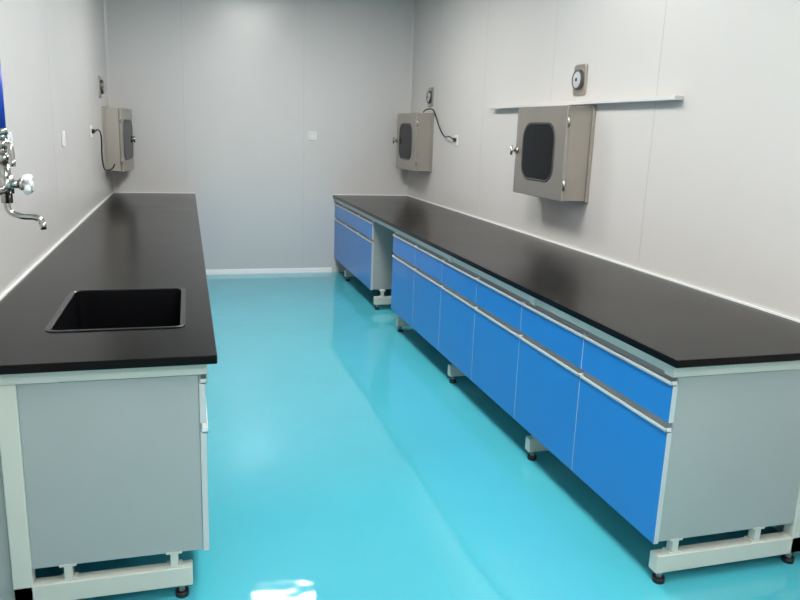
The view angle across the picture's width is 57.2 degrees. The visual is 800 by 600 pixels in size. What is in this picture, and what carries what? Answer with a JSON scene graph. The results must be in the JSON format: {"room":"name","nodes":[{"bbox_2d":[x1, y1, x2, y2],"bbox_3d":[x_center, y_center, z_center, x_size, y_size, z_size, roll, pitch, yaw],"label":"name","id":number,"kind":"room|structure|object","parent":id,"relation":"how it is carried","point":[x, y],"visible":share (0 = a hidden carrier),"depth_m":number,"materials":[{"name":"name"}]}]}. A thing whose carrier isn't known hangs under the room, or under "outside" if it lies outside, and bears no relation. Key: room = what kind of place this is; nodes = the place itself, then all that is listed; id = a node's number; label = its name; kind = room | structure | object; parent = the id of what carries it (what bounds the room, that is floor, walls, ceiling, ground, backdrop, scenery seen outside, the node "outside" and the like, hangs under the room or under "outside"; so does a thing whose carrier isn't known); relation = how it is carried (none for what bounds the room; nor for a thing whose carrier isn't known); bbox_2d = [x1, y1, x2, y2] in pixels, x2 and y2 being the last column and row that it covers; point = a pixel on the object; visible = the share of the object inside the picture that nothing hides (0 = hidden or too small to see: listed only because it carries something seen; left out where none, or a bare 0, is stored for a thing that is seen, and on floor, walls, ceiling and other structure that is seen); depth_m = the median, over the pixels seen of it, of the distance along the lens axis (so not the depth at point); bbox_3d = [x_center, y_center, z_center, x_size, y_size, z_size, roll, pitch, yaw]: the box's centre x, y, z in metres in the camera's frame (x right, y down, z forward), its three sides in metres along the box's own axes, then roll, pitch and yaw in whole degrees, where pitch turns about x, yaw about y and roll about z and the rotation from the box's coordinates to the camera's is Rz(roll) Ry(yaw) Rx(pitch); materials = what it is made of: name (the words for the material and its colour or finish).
{"room":"laboratory","nodes":[
{"label":"laboratory","id":0,"kind":"room"},
{"bbox_2d":[0,0,112,295],"bbox_3d":[-1.539,-0.593,2.623,0.101,2.850,9.200,-2,13,-16],"label":"wall","id":1,"kind":"structure","parent":0,"point":[52,52],"depth_m":3.92,"materials":[{"name":"paint"}]},
{"bbox_2d":[7,132,12,153],"bbox_3d":[-1.583,-0.634,2.975,0.010,0.090,0.090,-2,13,-16],"label":"wall socket","id":2,"kind":"object","parent":1,"relation":"attached to","point":[10,137],"visible":0.3,"depth_m":2.97,"materials":[{"name":"white plastic"}]},
{"bbox_2d":[0,61,46,229],"bbox_3d":[-1.216,-0.395,2.155,0.124,1.055,0.385,4,13,7],"label":"faucet","id":3,"kind":"object","parent":1,"relation":"attached to","point":[7,182],"visible":1,"depth_m":2.29,"materials":[{"name":"silver metal"}]},
{"bbox_2d":[61,131,65,146],"bbox_3d":[-1.964,-0.943,4.286,0.014,0.090,0.090,-2,13,-16],"label":"light switch","id":4,"kind":"object","parent":1,"relation":"attached to","point":[62,132],"visible":1,"depth_m":4.26,"materials":[{"name":"white plastic"}]},
{"bbox_2d":[89,125,92,136],"bbox_3d":[-2.333,-1.275,5.542,0.010,0.090,0.090,-2,13,-16],"label":"wall socket","id":5,"kind":"object","parent":1,"relation":"attached to","point":[90,126],"visible":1,"depth_m":5.52,"materials":[{"name":"white plastic"}]},
{"bbox_2d":[98,76,103,97],"bbox_3d":[-2.527,-1.805,6.213,0.036,0.176,0.144,-2,13,-16],"label":"pressure gauge","id":6,"kind":"object","parent":1,"relation":"attached to","point":[100,82],"visible":1,"depth_m":6.16,"materials":[{"name":"silver metal"}]},
{"bbox_2d":[92,129,114,170],"bbox_3d":[-2.422,-1.220,6.001,0.050,0.355,0.916,-1,13,-14],"label":"power cord","id":7,"kind":"object","parent":1,"relation":"attached to","point":[93,130],"visible":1,"depth_m":5.91,"materials":[{"name":"black plastic"}]},
{"bbox_2d":[102,107,134,171],"bbox_3d":[-2.545,-1.460,6.672,0.232,0.556,0.548,-2,13,-16],"label":"wall box","id":8,"kind":"object","parent":1,"relation":"attached to","point":[118,138],"visible":0.97,"depth_m":6.45,"materials":[{"name":"grey metal"}]},
{"bbox_2d":[105,0,412,271],"bbox_3d":[-1.336,-1.679,7.393,3.166,2.850,0.101,-2,13,-16],"label":"wall","id":9,"kind":"structure","parent":0,"point":[224,97],"depth_m":7.32,"materials":[{"name":"paint"}]},
{"bbox_2d":[103,0,114,191],"bbox_3d":[-2.720,-2.028,6.840,0.022,2.020,0.022,-2,13,-16],"label":"trim","id":10,"kind":"structure","parent":9,"relation":"attached to","point":[104,2],"depth_m":6.81,"materials":[{"name":"paint"}]},
{"bbox_2d":[206,267,331,274],"bbox_3d":[-1.392,-0.301,7.642,1.375,0.050,0.022,-2,13,-16],"label":"baseboard","id":11,"kind":"structure","parent":9,"relation":"attached to","point":[328,269],"depth_m":7.64,"materials":[{"name":"white plastic"}]},
{"bbox_2d":[308,131,316,140],"bbox_3d":[-0.891,-1.670,7.464,0.090,0.090,0.014,-2,13,-16],"label":"light switch","id":12,"kind":"object","parent":9,"relation":"attached to","point":[312,135],"visible":1,"depth_m":7.46,"materials":[{"name":"white plastic"}]},
{"bbox_2d":[406,0,414,194],"bbox_3d":[0.110,-2.112,7.646,0.022,2.020,0.022,-2,13,-16],"label":"trim","id":13,"kind":"structure","parent":9,"relation":"attached to","point":[413,8],"depth_m":7.59,"materials":[{"name":"paint"}]},
{"bbox_2d":[35,272,799,599],"bbox_3d":[-0.117,0.800,3.373,3.166,0.100,9.400,-2,13,-16],"label":"floor","id":14,"kind":"structure","parent":0,"point":[345,461],"depth_m":3.13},
{"bbox_2d":[0,192,216,599],"bbox_3d":[-1.669,-0.041,4.719,0.764,0.829,5.454,-2,13,-16],"label":"laboratory bench","id":15,"kind":"object","parent":14,"relation":"on","point":[103,469],"visible":0.91,"depth_m":2.24,"materials":[{"name":"grey metal"}]},
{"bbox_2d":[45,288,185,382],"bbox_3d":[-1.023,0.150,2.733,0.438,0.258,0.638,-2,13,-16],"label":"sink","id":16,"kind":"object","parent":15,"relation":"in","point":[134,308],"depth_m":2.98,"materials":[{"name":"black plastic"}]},
{"bbox_2d":[333,194,799,584],"bbox_3d":[0.460,-0.071,5.180,0.816,0.829,5.741,-2,13,-16],"label":"laboratory bench","id":17,"kind":"object","parent":14,"relation":"on","point":[677,403],"visible":1,"depth_m":2.83,"materials":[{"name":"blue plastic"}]},
{"bbox_2d":[489,95,683,108],"bbox_3d":[1.010,-1.210,4.529,0.050,0.022,2.270,-2,13,-16],"label":"shelf","id":18,"kind":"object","parent":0,"point":[670,97],"depth_m":4.05,"materials":[{"name":"white metal"}]},
{"bbox_2d":[408,0,799,319],"bbox_3d":[1.408,-0.681,3.463,0.101,2.850,9.200,-2,13,-16],"label":"wall","id":19,"kind":"structure","parent":0,"point":[701,190],"depth_m":3.76,"materials":[{"name":"paint"}]},
{"bbox_2d":[393,113,433,171],"bbox_3d":[0.119,-1.577,7.304,0.222,0.556,0.688,-2,13,-16],"label":"wall box","id":20,"kind":"object","parent":19,"relation":"attached to","point":[415,131],"visible":0.98,"depth_m":7.05,"materials":[{"name":"grey metal"}]},
{"bbox_2d":[426,87,433,106],"bbox_3d":[0.282,-1.945,7.032,0.036,0.176,0.144,-2,13,-16],"label":"pressure gauge","id":21,"kind":"object","parent":19,"relation":"attached to","point":[430,94],"visible":1,"depth_m":6.99,"materials":[{"name":"silver metal"}]},
{"bbox_2d":[423,108,455,141],"bbox_3d":[0.363,-1.602,6.693,0.060,0.294,0.741,-3,14,-19],"label":"power cord","id":22,"kind":"object","parent":19,"relation":"attached to","point":[453,139],"visible":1,"depth_m":6.74,"materials":[{"name":"black plastic"}]},
{"bbox_2d":[454,135,458,145],"bbox_3d":[0.492,-1.393,6.403,0.010,0.090,0.090,-2,13,-16],"label":"wall socket","id":23,"kind":"object","parent":19,"relation":"attached to","point":[455,136],"visible":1,"depth_m":6.38,"materials":[{"name":"white plastic"}]},
{"bbox_2d":[510,105,596,202],"bbox_3d":[0.920,-0.917,4.553,0.228,0.556,0.688,-2,13,-16],"label":"wall box","id":24,"kind":"object","parent":19,"relation":"attached to","point":[553,151],"visible":1,"depth_m":4.33,"materials":[{"name":"grey metal"}]},
{"bbox_2d":[572,64,587,95],"bbox_3d":[1.061,-1.311,4.365,0.037,0.176,0.144,-2,13,-16],"label":"pressure gauge","id":25,"kind":"object","parent":19,"relation":"attached to","point":[579,78],"depth_m":4.34}
]}

